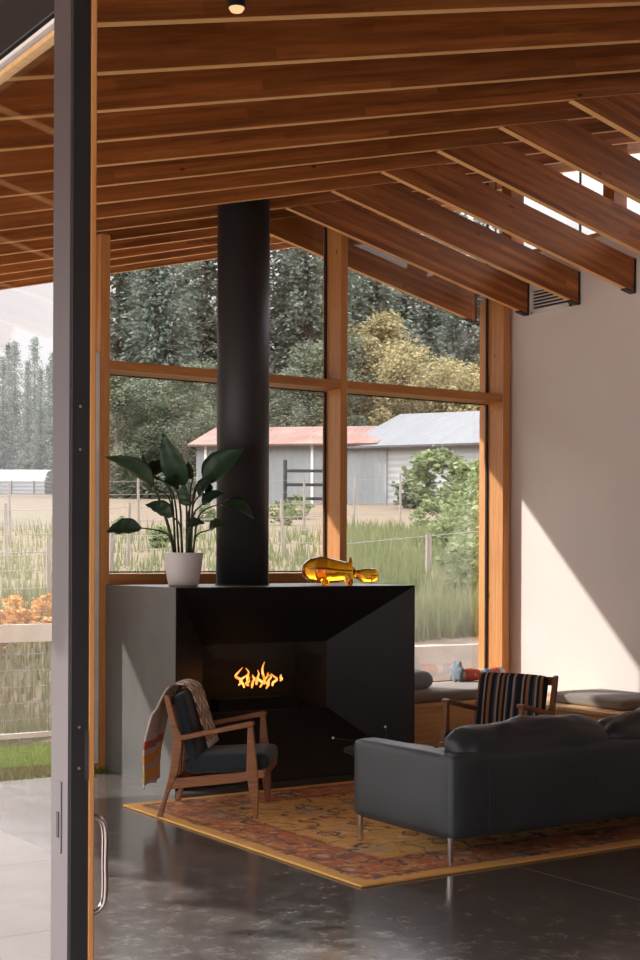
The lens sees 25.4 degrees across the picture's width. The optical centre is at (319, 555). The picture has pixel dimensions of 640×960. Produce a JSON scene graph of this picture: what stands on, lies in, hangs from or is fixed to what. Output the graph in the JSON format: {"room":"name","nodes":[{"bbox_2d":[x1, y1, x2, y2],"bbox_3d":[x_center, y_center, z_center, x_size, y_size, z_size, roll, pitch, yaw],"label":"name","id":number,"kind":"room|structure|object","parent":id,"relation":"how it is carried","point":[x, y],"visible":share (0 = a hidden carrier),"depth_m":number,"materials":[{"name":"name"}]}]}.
{"room":"living room","nodes":[
{"label":"living room","id":0,"kind":"room"},
{"bbox_2d":[0,772,639,959],"bbox_3d":[0.561,1.601,3.943,11.300,0.203,11.950,0,0,-34],"label":"floor","id":1,"kind":"structure","parent":0,"point":[176,892],"depth_m":6.15,"materials":[{"name":"concrete"}]},
{"bbox_2d":[0,0,107,959],"bbox_3d":[-1.103,0.188,3.657,0.107,2.615,2.486,0,0,-34],"label":"door","id":2,"kind":"structure","parent":1,"relation":"on","point":[28,28],"depth_m":2.61,"materials":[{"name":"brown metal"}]},
{"bbox_2d":[105,583,414,790],"bbox_3d":[-0.411,0.853,9.985,1.905,1.290,1.040,0,0,-34],"label":"fireplace","id":3,"kind":"object","parent":1,"relation":"on","point":[344,655],"visible":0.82,"depth_m":9.84,"materials":[{"name":"metal"}]},
{"bbox_2d":[105,433,253,586],"bbox_3d":[-0.922,-0.300,9.436,0.976,1.014,0.315,0,0,2],"label":"potted plant","id":4,"kind":"object","parent":3,"relation":"on","point":[182,569],"visible":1,"depth_m":9.40,"materials":[{"name":"green plant"}]},
{"bbox_2d":[215,198,269,585],"bbox_3d":[-0.534,-1.207,9.880,0.376,2.830,0.376,0,0,-34],"label":"flue","id":5,"kind":"object","parent":3,"relation":"on","point":[243,234],"visible":0.87,"depth_m":9.72,"materials":[{"name":"black metal"}]},
{"bbox_2d":[235,662,282,688],"bbox_3d":[-0.429,0.846,9.993,0.383,0.197,0.066,0,0,-38],"label":"fire","id":6,"kind":"object","parent":3,"relation":"in","point":[257,679],"visible":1,"depth_m":9.98,"materials":[{"name":"yellow"}]},
{"bbox_2d":[302,557,378,584],"bbox_3d":[0.139,0.109,9.867,0.534,0.199,0.174,0,0,2],"label":"figurine","id":7,"kind":"object","parent":3,"relation":"on","point":[324,570],"visible":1,"depth_m":9.81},
{"bbox_2d":[123,781,639,887],"bbox_3d":[0.755,1.497,8.270,3.000,0.012,2.470,0,0,-34],"label":"rug","id":8,"kind":"object","parent":1,"relation":"on","point":[314,828],"visible":0.67,"depth_m":7.49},
{"bbox_2d":[157,686,277,818],"bbox_3d":[-0.581,1.136,8.317,0.642,0.699,0.592,0,0,5],"label":"armchair","id":9,"kind":"object","parent":8,"relation":"on","point":[250,761],"visible":0.95,"depth_m":8.08,"materials":[{"name":"brown wood"}]},
{"bbox_2d":[143,679,218,788],"bbox_3d":[-0.814,1.043,8.332,0.382,0.607,0.486,0,0,5],"label":"blanket","id":10,"kind":"object","parent":9,"relation":"on","point":[156,727],"visible":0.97,"depth_m":8.30,"materials":[{"name":"beige fabric"}]},
{"bbox_2d":[174,689,207,759],"bbox_3d":[-0.743,0.988,8.332,0.092,0.411,0.484,-13,-1,5],"label":"cushion","id":11,"kind":"object","parent":9,"relation":"on","point":[185,711],"depth_m":8.11,"materials":[{"name":"blue fabric"}]},
{"bbox_2d":[184,744,277,772],"bbox_3d":[-0.514,1.186,8.310,0.505,0.130,0.485,-3,0,5],"label":"seat cushion","id":12,"kind":"object","parent":9,"relation":"on","point":[218,758],"depth_m":8.09,"materials":[{"name":"blue fabric"}]},
{"bbox_2d":[354,707,639,867],"bbox_3d":[1.340,1.151,7.715,2.262,0.685,0.857,0,0,-34],"label":"sofa","id":13,"kind":"object","parent":8,"relation":"on","point":[520,773],"visible":1,"depth_m":7.08,"materials":[{"name":"black leather"}]},
{"bbox_2d":[444,714,609,752],"bbox_3d":[1.056,1.004,7.209,1.038,0.390,0.301,0,6,-34],"label":"cushion","id":14,"kind":"object","parent":13,"relation":"on","point":[567,733],"depth_m":7.10,"materials":[{"name":"black leather"}]},
{"bbox_2d":[597,707,639,737],"bbox_3d":[1.887,1.008,7.753,1.042,0.391,0.302,0,6,-34],"label":"cushion","id":15,"kind":"object","parent":13,"relation":"on","point":[627,724],"depth_m":7.47,"materials":[{"name":"black leather"}]},
{"bbox_2d":[438,671,558,747],"bbox_3d":[1.171,1.138,9.289,0.601,0.709,0.651,0,0,35],"label":"armchair","id":16,"kind":"object","parent":8,"relation":"on","point":[500,696],"visible":0.43,"depth_m":9.38,"materials":[{"name":"fabric"}]},
{"bbox_2d":[475,672,548,723],"bbox_3d":[1.268,0.989,9.423,0.492,0.418,0.093,0,-14,35],"label":"cushion","id":17,"kind":"object","parent":16,"relation":"on","point":[498,696],"depth_m":9.41,"materials":[{"name":"fabric"}]},
{"bbox_2d":[414,699,475,747],"bbox_3d":[0.733,1.305,10.977,1.150,0.395,0.650,0,0,-34],"label":"bench","id":18,"kind":"object","parent":1,"relation":"on","point":[428,717],"visible":0.09,"depth_m":10.71,"materials":[{"name":"brown wood"}]},
{"bbox_2d":[414,680,478,703],"bbox_3d":[0.933,1.068,11.109,1.612,0.104,0.613,0,0,-34],"label":"mattress","id":19,"kind":"object","parent":18,"relation":"on","point":[466,690],"visible":0.19,"depth_m":10.84,"materials":[{"name":"beige fabric"}]},
{"bbox_2d":[415,669,432,689],"bbox_3d":[0.641,0.954,10.910,0.283,0.170,0.405,0,0,-45],"label":"throw pillow","id":20,"kind":"object","parent":19,"relation":"on","point":[423,679],"visible":0.32,"depth_m":10.79,"materials":[{"name":"fabric"}]},
{"bbox_2d":[449,660,504,681],"bbox_3d":[1.296,0.945,11.637,0.514,0.185,0.191,0,0,-34],"label":"stuffed toy","id":21,"kind":"object","parent":19,"relation":"on","point":[457,672],"visible":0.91,"depth_m":11.53,"materials":[{"name":"fabric"}]},
{"bbox_2d":[545,692,633,720],"bbox_3d":[2.614,1.313,9.812,0.694,0.395,4.670,0,0,-34],"label":"bench","id":22,"kind":"object","parent":1,"relation":"on","point":[596,714],"visible":0.02,"depth_m":10.31,"materials":[{"name":"brown wood"}]},
{"bbox_2d":[556,689,639,710],"bbox_3d":[2.172,1.073,10.598,0.534,0.102,0.775,0,0,-34],"label":"seat cushion","id":23,"kind":"object","parent":22,"relation":"on","point":[620,700],"visible":0.89,"depth_m":10.43,"materials":[{"name":"beige fabric"}]},
{"bbox_2d":[509,236,639,692],"bbox_3d":[4.881,-0.481,7.212,0.200,4.000,11.840,0,0,-34],"label":"wall","id":24,"kind":"structure","parent":0,"point":[574,478],"depth_m":11.31,"materials":[{"name":"white paint"}]},
{"bbox_2d":[530,288,572,313],"bbox_3d":[1.880,-2.093,11.554,0.022,0.200,0.480,0,0,-34],"label":"air vent","id":25,"kind":"object","parent":24,"relation":"in","point":[541,300],"visible":0.67,"depth_m":11.62,"materials":[{"name":"white metal"}]},
{"bbox_2d":[502,144,626,244],"bbox_3d":[4.957,-2.957,7.112,0.140,0.893,12.120,0,0,-34],"label":"window","id":26,"kind":"structure","parent":24,"relation":"in","point":[609,193],"depth_m":11.10,"materials":[{"name":"brown wood"}]},
{"bbox_3d":[1.087,-2.510,5.870,9.937,0.090,14.700,-16,9,-32],"label":"ceiling","id":27,"kind":"structure","parent":0,"visible":0},
{"bbox_2d":[0,220,403,282],"bbox_3d":[-2.793,-2.345,11.697,9.557,2.569,0.045,0,0,-34],"label":"ceiling beam","id":28,"kind":"structure","parent":27,"relation":"attached to","point":[207,249],"depth_m":12.48,"materials":[{"name":"brown wood"}]},
{"bbox_2d":[0,226,411,289],"bbox_3d":[-2.959,-2.316,11.947,9.557,2.569,0.045,0,0,-34],"label":"ceiling beam","id":29,"kind":"structure","parent":27,"relation":"attached to","point":[182,260],"depth_m":12.84,"materials":[{"name":"brown wood"}]},
{"bbox_2d":[0,205,458,274],"bbox_3d":[-2.462,-2.344,11.197,9.557,2.569,0.045,0,0,-34],"label":"ceiling beam","id":30,"kind":"structure","parent":27,"relation":"attached to","point":[116,254],"depth_m":11.80,"materials":[{"name":"brown wood"}]},
{"bbox_2d":[0,190,501,265],"bbox_3d":[-2.131,-2.343,10.696,9.557,2.569,0.045,0,0,-34],"label":"ceiling beam","id":31,"kind":"structure","parent":27,"relation":"attached to","point":[10,259],"depth_m":11.14,"materials":[{"name":"brown wood"}]},
{"bbox_2d":[0,173,562,255],"bbox_3d":[-1.800,-2.341,10.196,9.557,2.569,0.045,0,0,-34],"label":"ceiling beam","id":32,"kind":"structure","parent":27,"relation":"attached to","point":[198,224],"depth_m":10.53,"materials":[{"name":"brown wood"}]},
{"bbox_2d":[270,216,476,322],"bbox_3d":[0.381,-2.351,11.639,2.301,0.682,0.057,0,0,-34],"label":"ceiling beam","id":33,"kind":"structure","parent":32,"relation":"attached to","point":[305,234],"depth_m":11.73,"materials":[{"name":"brown wood"}]},
{"bbox_2d":[0,163,576,243],"bbox_3d":[-1.468,-2.340,9.696,9.557,2.569,0.045,0,0,-34],"label":"ceiling beam","id":34,"kind":"structure","parent":27,"relation":"attached to","point":[106,224],"depth_m":9.97,"materials":[{"name":"brown wood"}]},
{"bbox_2d":[286,200,528,315],"bbox_3d":[0.737,-2.342,11.156,2.361,0.697,0.057,0,0,-34],"label":"ceiling beam","id":35,"kind":"structure","parent":34,"relation":"attached to","point":[349,219],"depth_m":11.16,"materials":[{"name":"brown wood"}]},
{"bbox_2d":[0,101,594,176],"bbox_3d":[-0.143,-2.335,7.695,9.557,2.569,0.045,0,0,-34],"label":"ceiling beam","id":36,"kind":"structure","parent":27,"relation":"attached to","point":[38,160],"depth_m":7.67,"materials":[{"name":"brown wood"}]},
{"bbox_2d":[498,120,639,203],"bbox_3d":[2.062,-2.337,9.155,2.361,0.697,0.057,0,0,-34],"label":"ceiling beam","id":37,"kind":"structure","parent":36,"relation":"attached to","point":[568,143],"depth_m":8.85,"materials":[{"name":"brown wood"}]},
{"bbox_2d":[0,118,617,197],"bbox_3d":[-0.475,-2.336,8.195,9.557,2.569,0.045,0,0,-34],"label":"ceiling beam","id":38,"kind":"structure","parent":27,"relation":"attached to","point":[38,183],"depth_m":8.30,"materials":[{"name":"brown wood"}]},
{"bbox_2d":[437,143,639,253],"bbox_3d":[1.730,-2.338,9.655,2.361,0.697,0.057,0,0,-34],"label":"ceiling beam","id":39,"kind":"structure","parent":38,"relation":"attached to","point":[500,163],"depth_m":9.52,"materials":[{"name":"brown wood"}]},
{"bbox_2d":[0,131,637,215],"bbox_3d":[-0.806,-2.337,8.695,9.557,2.569,0.045,0,0,-34],"label":"ceiling beam","id":40,"kind":"structure","parent":27,"relation":"attached to","point":[175,187],"depth_m":8.92,"materials":[{"name":"brown wood"}]},
{"bbox_2d":[381,164,635,293],"bbox_3d":[1.399,-2.340,10.155,2.361,0.697,0.057,0,0,-34],"label":"ceiling beam","id":41,"kind":"structure","parent":40,"relation":"attached to","point":[443,183],"depth_m":10.15,"materials":[{"name":"brown wood"}]},
{"bbox_2d":[0,43,639,120],"bbox_3d":[0.519,-2.332,6.694,9.557,2.569,0.045,0,0,-34],"label":"ceiling beam","id":42,"kind":"structure","parent":27,"relation":"attached to","point":[22,99],"depth_m":6.33,"materials":[{"name":"brown wood"}]},
{"bbox_2d":[0,72,639,151],"bbox_3d":[0.188,-2.333,7.194,9.557,2.569,0.045,0,0,-34],"label":"ceiling beam","id":43,"kind":"structure","parent":27,"relation":"attached to","point":[31,133],"depth_m":7.04,"materials":[{"name":"brown wood"}]},
{"bbox_2d":[568,93,639,142],"bbox_3d":[2.393,-2.336,8.654,2.361,0.697,0.057,0,0,-34],"label":"ceiling beam","id":44,"kind":"structure","parent":43,"relation":"attached to","point":[620,112],"depth_m":8.19,"materials":[{"name":"brown wood"}]},
{"bbox_2d":[0,142,639,230],"bbox_3d":[-1.137,-2.339,9.195,9.557,2.569,0.045,0,0,-34],"label":"ceiling beam","id":45,"kind":"structure","parent":27,"relation":"attached to","point":[110,210],"depth_m":9.51,"materials":[{"name":"brown wood"}]},
{"bbox_2d":[331,183,579,305],"bbox_3d":[1.068,-2.341,10.655,2.361,0.697,0.057,0,0,-34],"label":"ceiling beam","id":46,"kind":"structure","parent":45,"relation":"attached to","point":[392,201],"depth_m":10.66,"materials":[{"name":"brown wood"}]},
{"bbox_2d":[6,6,639,80],"bbox_3d":[0.850,-2.331,6.194,9.557,2.569,0.045,0,0,-34],"label":"ceiling beam","id":47,"kind":"structure","parent":27,"relation":"attached to","point":[198,46],"depth_m":5.66,"materials":[{"name":"brown wood"}]},
{"bbox_2d":[97,0,639,26],"bbox_3d":[1.182,-2.329,5.694,9.557,2.569,0.045,0,0,-34],"label":"ceiling beam","id":48,"kind":"structure","parent":27,"relation":"attached to","point":[110,13],"depth_m":4.83,"materials":[{"name":"brown wood"}]},
{"bbox_3d":[-0.706,0.857,10.521,1.955,1.280,0.160,0,0,-34],"label":"wall window","id":49,"kind":"structure","parent":0,"visible":0},
{"bbox_2d":[94,172,581,769],"bbox_3d":[0.224,-1.062,11.290,4.992,5.127,0.455,0,0,-34],"label":"window","id":50,"kind":"structure","parent":49,"relation":"attached to","point":[493,398],"depth_m":11.08,"materials":[{"name":"brown wood"}]},
{"label":"outside","id":51,"kind":"structure","parent":0,"visible":0},
{"bbox_2d":[0,489,478,746],"bbox_3d":[14.729,-5.679,138.546,237.500,15.497,193.800,0,0,-34],"label":"ground","id":52,"kind":"structure","parent":51,"point":[19,502],"depth_m":34.88,"materials":[{"name":"soil"}]},
{"bbox_2d":[0,356,23,469],"bbox_3d":[-22.433,-8.770,99.880,3.554,10.709,4.091,0,0,-11],"label":"conifer","id":53,"kind":"object","parent":52,"relation":"on","point":[4,429],"visible":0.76,"depth_m":99.88,"materials":[{"name":"green plant"}]},
{"bbox_2d":[0,340,36,468],"bbox_3d":[-25.955,-11.246,119.901,4.741,14.023,4.709,0,0,6],"label":"conifer","id":54,"kind":"object","parent":52,"relation":"on","point":[14,362],"visible":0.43,"depth_m":119.86,"materials":[{"name":"green plant"}]},
{"bbox_2d":[1,606,40,624],"bbox_3d":[-2.764,0.696,13.214,0.424,0.449,0.501,0,0,32],"label":"shrub","id":55,"kind":"object","parent":52,"relation":"on","point":[25,614],"visible":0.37,"depth_m":13.14,"materials":[{"name":"orange plant"}]},
{"bbox_2d":[0,624,51,739],"bbox_3d":[-2.846,1.024,10.993,5.002,0.950,0.070,0,0,-34],"label":"fence","id":56,"kind":"object","parent":52,"relation":"on","point":[16,632],"visible":0.16,"depth_m":11.33,"materials":[{"name":"white paint"}]},
{"bbox_2d":[0,470,51,493],"bbox_3d":[-21.714,-4.718,96.870,6.700,2.250,4.260,0,0,0],"label":"greenhouse","id":57,"kind":"object","parent":52,"relation":"on","point":[20,481],"visible":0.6,"depth_m":94.82,"materials":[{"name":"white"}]},
{"bbox_2d":[13,359,38,469],"bbox_3d":[-22.889,-9.707,111.842,2.534,11.469,2.797,0,0,-30],"label":"conifer","id":58,"kind":"object","parent":52,"relation":"on","point":[27,432],"visible":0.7,"depth_m":111.89,"materials":[{"name":"green plant"}]},
{"bbox_2d":[12,335,47,469],"bbox_3d":[-28.266,-13.380,140.180,5.722,16.573,5.693,0,0,-4],"label":"conifer","id":59,"kind":"object","parent":52,"relation":"on","point":[34,373],"visible":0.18,"depth_m":139.82,"materials":[{"name":"green plant"}]},
{"bbox_2d":[22,367,51,469],"bbox_3d":[-20.577,-8.812,104.716,2.448,10.249,3.047,0,0,-29],"label":"conifer","id":60,"kind":"object","parent":52,"relation":"on","point":[41,465],"visible":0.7,"depth_m":104.88,"materials":[{"name":"green plant"}]},
{"bbox_2d":[39,353,52,468],"bbox_3d":[-22.137,-10.566,118.251,3.107,12.743,3.242,0,0,30],"label":"conifer","id":61,"kind":"object","parent":52,"relation":"on","point":[50,388],"visible":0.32,"depth_m":117.80,"materials":[{"name":"green plant"}]},
{"bbox_2d":[0,523,114,593],"bbox_3d":[-3.511,0.177,16.497,2.353,1.144,0.068,0,0,-27],"label":"wire fence","id":62,"kind":"object","parent":52,"relation":"on","point":[48,569],"visible":0.63,"depth_m":16.64,"materials":[{"name":"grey wood"}]},
{"bbox_2d":[110,271,163,475],"bbox_3d":[-11.447,-13.309,81.631,6.683,23.124,5.553,0,0,39],"label":"conifer","id":63,"kind":"object","parent":52,"relation":"on","point":[120,284],"visible":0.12,"depth_m":81.68,"materials":[{"name":"green plant"}]},
{"bbox_2d":[109,359,167,498],"bbox_3d":[-9.771,-5.642,70.455,4.194,7.946,4.910,0,0,-22],"label":"leafy tree","id":64,"kind":"object","parent":52,"relation":"on","point":[122,398],"visible":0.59,"depth_m":69.35,"materials":[{"name":"green plant"}]},
{"bbox_2d":[110,378,182,497],"bbox_3d":[-8.760,-5.452,72.392,4.530,7.223,3.676,0,0,11],"label":"leafy tree","id":65,"kind":"object","parent":52,"relation":"on","point":[149,456],"visible":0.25,"depth_m":71.54,"materials":[{"name":"green plant"}]},
{"bbox_2d":[110,270,185,429],"bbox_3d":[-10.390,-14.191,85.652,5.723,24.697,6.503,0,0,-33],"label":"conifer","id":66,"kind":"object","parent":52,"relation":"on","point":[134,276],"visible":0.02,"depth_m":85.67,"materials":[{"name":"green plant"}]},
{"bbox_2d":[112,265,205,496],"bbox_3d":[-9.282,-13.623,79.385,5.356,24.212,5.941,0,0,-29],"label":"conifer","id":67,"kind":"object","parent":52,"relation":"on","point":[159,332],"visible":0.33,"depth_m":78.72,"materials":[{"name":"green plant"}]},
{"bbox_2d":[148,526,172,547],"bbox_3d":[-3.152,-0.326,28.015,0.538,0.527,0.540,0,0,-34],"label":"shrub","id":68,"kind":"object","parent":52,"relation":"on","point":[163,537],"visible":0.73,"depth_m":27.93,"materials":[{"name":"green plant"}]},
{"bbox_2d":[0,498,321,572],"bbox_3d":[-2.707,-0.299,23.507,7.739,1.439,0.070,0,0,-41],"label":"wire fence","id":69,"kind":"object","parent":52,"relation":"on","point":[281,504],"visible":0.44,"depth_m":23.14,"materials":[{"name":"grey wood"}]},
{"bbox_2d":[137,361,216,498],"bbox_3d":[-6.983,-5.631,69.657,3.939,7.946,4.830,0,0,-13],"label":"leafy tree","id":70,"kind":"object","parent":52,"relation":"on","point":[183,404],"visible":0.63,"depth_m":69.35,"materials":[{"name":"green plant"}]},
{"bbox_2d":[162,262,212,437],"bbox_3d":[-8.099,-13.274,88.573,6.384,22.394,6.015,0,0,-6],"label":"conifer","id":71,"kind":"object","parent":52,"relation":"on","point":[185,282],"visible":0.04,"depth_m":87.78,"materials":[{"name":"green plant"}]},
{"bbox_2d":[166,259,216,470],"bbox_3d":[-6.258,-13.861,84.099,6.177,24.212,5.772,0,0,-5],"label":"conifer","id":72,"kind":"object","parent":52,"relation":"on","point":[207,309],"visible":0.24,"depth_m":83.58,"materials":[{"name":"green plant"}]},
{"bbox_2d":[173,357,216,457],"bbox_3d":[-5.354,-5.946,73.442,3.939,8.379,4.741,0,0,-32],"label":"leafy tree","id":73,"kind":"object","parent":52,"relation":"on","point":[212,389],"visible":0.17,"depth_m":72.12,"materials":[{"name":"green plant"}]},
{"bbox_2d":[8,473,401,538],"bbox_3d":[-2.935,-1.202,34.001,12.997,2.048,0.069,0,0,-38],"label":"wire fence","id":74,"kind":"object","parent":52,"relation":"on","point":[138,494],"visible":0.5,"depth_m":35.34,"materials":[{"name":"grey wood"}]},
{"bbox_2d":[0,515,478,744],"bbox_3d":[-2.061,0.249,23.242,14.014,2.565,23.969,0,0,0],"label":"meadow grass","id":75,"kind":"structure","parent":52,"relation":"on","point":[457,616],"depth_m":18.72,"materials":[{"name":"green plant"}]},
{"bbox_2d":[216,249,304,425],"bbox_3d":[-3.081,-13.498,80.283,5.668,23.854,6.723,0,0,36],"label":"conifer","id":76,"kind":"object","parent":52,"relation":"on","point":[273,331],"visible":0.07,"depth_m":79.77,"materials":[{"name":"green plant"}]},
{"bbox_2d":[187,426,379,503],"bbox_3d":[-0.783,-3.662,61.870,7.781,3.870,9.700,0,0,9],"label":"barn","id":77,"kind":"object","parent":52,"relation":"on","point":[302,447],"visible":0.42,"depth_m":57.45,"materials":[{"name":"metal"}]},
{"bbox_2d":[269,499,300,525],"bbox_3d":[-0.983,-1.093,37.962,0.891,0.850,0.902,0,0,35],"label":"shrub","id":78,"kind":"object","parent":52,"relation":"on","point":[287,512],"visible":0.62,"depth_m":37.93,"materials":[{"name":"green plant"}]},
{"bbox_2d":[270,247,303,366],"bbox_3d":[-2.531,-12.138,84.143,5.252,20.338,5.032,0,0,27],"label":"conifer","id":79,"kind":"object","parent":52,"relation":"on","point":[274,251],"visible":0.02,"depth_m":83.76,"materials":[{"name":"green plant"}]},
{"bbox_2d":[269,366,313,426],"bbox_3d":[-2.223,-5.762,72.750,4.140,7.946,4.833,0,0,10],"label":"leafy tree","id":80,"kind":"object","parent":52,"relation":"on","point":[296,409],"visible":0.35,"depth_m":72.19,"materials":[{"name":"green plant"}]},
{"bbox_2d":[287,494,314,519],"bbox_3d":[-0.590,-1.384,42.052,0.880,0.855,0.865,0,0,2],"label":"shrub","id":81,"kind":"object","parent":52,"relation":"on","point":[308,507],"visible":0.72,"depth_m":41.94,"materials":[{"name":"green plant"}]},
{"bbox_2d":[283,460,322,503],"bbox_3d":[-0.380,-2.104,46.000,1.630,1.950,0.130,0,0,0],"label":"gate","id":82,"kind":"object","parent":52,"relation":"on","point":[285,470],"visible":0.44,"depth_m":45.97,"materials":[{"name":"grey metal"}]},
{"bbox_2d":[269,247,356,425],"bbox_3d":[-0.725,-13.644,80.084,7.597,24.222,7.680,0,0,30],"label":"conifer","id":83,"kind":"object","parent":52,"relation":"on","point":[303,293],"visible":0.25,"depth_m":79.61,"materials":[{"name":"green plant"}]},
{"bbox_2d":[269,339,369,426],"bbox_3d":[-0.125,-6.433,74.624,5.175,9.535,6.154,0,0,-42],"label":"leafy tree","id":84,"kind":"object","parent":52,"relation":"on","point":[306,360],"visible":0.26,"depth_m":73.36,"materials":[{"name":"green plant"}]},
{"bbox_2d":[288,252,366,374],"bbox_3d":[0.378,-14.574,88.099,7.291,25.434,7.997,0,0,-10],"label":"conifer","id":85,"kind":"object","parent":52,"relation":"on","point":[351,274],"visible":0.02,"depth_m":87.80,"materials":[{"name":"green plant"}]},
{"bbox_2d":[303,333,403,426],"bbox_3d":[0.779,-6.973,78.038,5.474,10.402,6.886,0,0,36],"label":"leafy tree","id":86,"kind":"object","parent":52,"relation":"on","point":[352,353],"visible":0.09,"depth_m":77.28,"materials":[{"name":"green plant"}]},
{"bbox_2d":[348,274,419,423],"bbox_3d":[3.350,-13.714,86.002,7.048,23.738,8.433,0,0,-20],"label":"conifer","id":87,"kind":"object","parent":52,"relation":"on","point":[381,291],"visible":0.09,"depth_m":85.58,"materials":[{"name":"green plant"}]},
{"bbox_2d":[347,305,423,425],"bbox_3d":[3.276,-7.911,79.342,6.686,12.460,7.326,0,0,13],"label":"autumn tree","id":88,"kind":"object","parent":52,"relation":"on","point":[382,329],"visible":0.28,"depth_m":78.91,"materials":[{"name":"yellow plant"}]},
{"bbox_2d":[373,230,447,409],"bbox_3d":[5.656,-15.060,96.363,8.790,25.676,8.948,0,0,-44],"label":"conifer","id":89,"kind":"object","parent":52,"relation":"on","point":[404,301],"visible":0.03,"depth_m":95.63,"materials":[{"name":"green plant"}]},
{"bbox_2d":[347,531,477,583],"bbox_3d":[2.799,-0.001,21.500,0.111,1.414,10.574,0,0,31],"label":"wire fence","id":90,"kind":"object","parent":52,"relation":"on","point":[428,542],"visible":0.15,"depth_m":19.22,"materials":[{"name":"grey wood"}]},
{"bbox_2d":[347,411,479,504],"bbox_3d":[9.156,-3.931,60.556,12.268,4.620,13.700,0,0,24],"label":"barn","id":91,"kind":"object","parent":52,"relation":"on","point":[403,435],"visible":0.34,"depth_m":56.58,"materials":[{"name":"grey metal"}]},
{"bbox_2d":[390,472,441,508],"bbox_3d":[3.599,-2.394,51.962,1.833,1.717,1.864,0,0,-34],"label":"shrub","id":92,"kind":"object","parent":52,"relation":"on","point":[409,502],"visible":0.49,"depth_m":51.84,"materials":[{"name":"green plant"}]},
{"bbox_2d":[369,336,476,425],"bbox_3d":[5.438,-6.538,74.043,5.879,9.790,5.354,0,0,6],"label":"autumn tree","id":93,"kind":"object","parent":52,"relation":"on","point":[397,373],"visible":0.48,"depth_m":73.39,"materials":[{"name":"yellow plant"}]},
{"bbox_2d":[408,494,450,528],"bbox_3d":[2.555,-0.893,33.002,1.112,1.071,0.987,0,0,13],"label":"shrub","id":94,"kind":"object","parent":52,"relation":"on","point":[430,504],"visible":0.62,"depth_m":32.98,"materials":[{"name":"green plant"}]},
{"bbox_2d":[402,232,461,412],"bbox_3d":[6.710,-14.059,91.840,7.511,23.854,6.573,0,0,-36],"label":"conifer","id":95,"kind":"object","parent":52,"relation":"on","point":[427,338],"visible":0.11,"depth_m":91.72,"materials":[{"name":"green plant"}]},
{"bbox_2d":[401,444,467,510],"bbox_3d":[4.154,-2.699,50.226,2.576,2.448,2.689,0,0,-34],"label":"shrub","id":96,"kind":"object","parent":52,"relation":"on","point":[442,459],"visible":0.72,"depth_m":49.75,"materials":[{"name":"green plant"}]},
{"bbox_2d":[415,643,478,680],"bbox_3d":[1.978,1.225,13.870,9.380,0.765,0.220,0,0,-34],"label":"wall","id":97,"kind":"structure","parent":52,"relation":"on","point":[435,659],"depth_m":13.19,"materials":[{"name":"concrete"}]},
{"bbox_2d":[418,352,475,412],"bbox_3d":[7.396,-6.444,76.709,5.426,9.196,4.949,0,0,40],"label":"autumn tree","id":98,"kind":"object","parent":52,"relation":"on","point":[452,361],"visible":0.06,"depth_m":76.94,"materials":[{"name":"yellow plant"}]},
{"bbox_2d":[425,498,474,545],"bbox_3d":[2.687,-0.617,29.041,1.151,1.140,1.130,0,0,-4],"label":"shrub","id":99,"kind":"object","parent":52,"relation":"on","point":[428,530],"visible":0.24,"depth_m":28.90,"materials":[{"name":"green plant"}]},
{"bbox_2d":[433,211,473,371],"bbox_3d":[9.897,-14.711,98.083,5.846,24.697,6.057,0,0,7],"label":"conifer","id":100,"kind":"object","parent":52,"relation":"on","point":[456,334],"visible":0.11,"depth_m":97.61,"materials":[{"name":"green plant"}]},
{"bbox_2d":[432,495,478,546],"bbox_3d":[2.561,-0.445,24.989,1.353,1.245,1.312,0,0,-34],"label":"shrub","id":101,"kind":"object","parent":52,"relation":"on","point":[444,525],"visible":0.38,"depth_m":24.83,"materials":[{"name":"green plant"}]},
{"bbox_2d":[435,459,478,514],"bbox_3d":[5.055,-2.160,46.060,2.431,1.965,2.233,0,0,-34],"label":"shrub","id":102,"kind":"object","parent":52,"relation":"on","point":[469,470],"visible":0.35,"depth_m":45.95,"materials":[{"name":"green plant"}]},
{"bbox_2d":[435,534,478,575],"bbox_3d":[1.996,0.092,19.982,0.707,0.794,0.905,0,0,-34],"label":"shrub","id":103,"kind":"object","parent":52,"relation":"on","point":[445,551],"visible":0.2,"depth_m":19.90,"materials":[{"name":"green plant"}]},
{"bbox_2d":[437,526,478,595],"bbox_3d":[2.034,0.122,18.033,1.143,1.064,1.122,0,0,-34],"label":"shrub","id":104,"kind":"object","parent":52,"relation":"on","point":[458,557],"visible":0.37,"depth_m":17.89,"materials":[{"name":"green plant"}]},
{"bbox_2d":[449,496,478,560],"bbox_3d":[2.650,-0.285,21.946,1.378,1.370,1.353,0,0,-34],"label":"shrub","id":105,"kind":"object","parent":52,"relation":"on","point":[458,529],"visible":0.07,"depth_m":22.16,"materials":[{"name":"green plant"}]},
{"bbox_2d":[449,476,478,522],"bbox_3d":[3.782,-1.075,33.019,1.524,1.528,1.352,0,0,43],"label":"shrub","id":106,"kind":"object","parent":52,"relation":"on","point":[469,486],"visible":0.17,"depth_m":33.17,"materials":[{"name":"green plant"}]},
{"bbox_2d":[450,358,479,411],"bbox_3d":[8.620,-6.102,75.058,5.209,8.603,4.505,0,0,6],"label":"autumn tree","id":107,"kind":"object","parent":52,"relation":"on","point":[466,383],"visible":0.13,"depth_m":74.39,"materials":[{"name":"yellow plant"}]},
{"bbox_2d":[452,214,496,378],"bbox_3d":[10.623,-14.044,92.118,6.486,23.854,6.590,0,0,-42],"label":"conifer","id":108,"kind":"object","parent":52,"relation":"on","point":[475,352],"visible":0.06,"depth_m":91.86,"materials":[{"name":"green plant"}]},
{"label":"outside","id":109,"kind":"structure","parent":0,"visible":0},
{"bbox_2d":[0,739,109,781],"bbox_3d":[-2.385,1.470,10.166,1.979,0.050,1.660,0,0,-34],"label":"grass","id":110,"kind":"structure","parent":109,"point":[7,760],"depth_m":10.19,"materials":[{"name":"green plant"}]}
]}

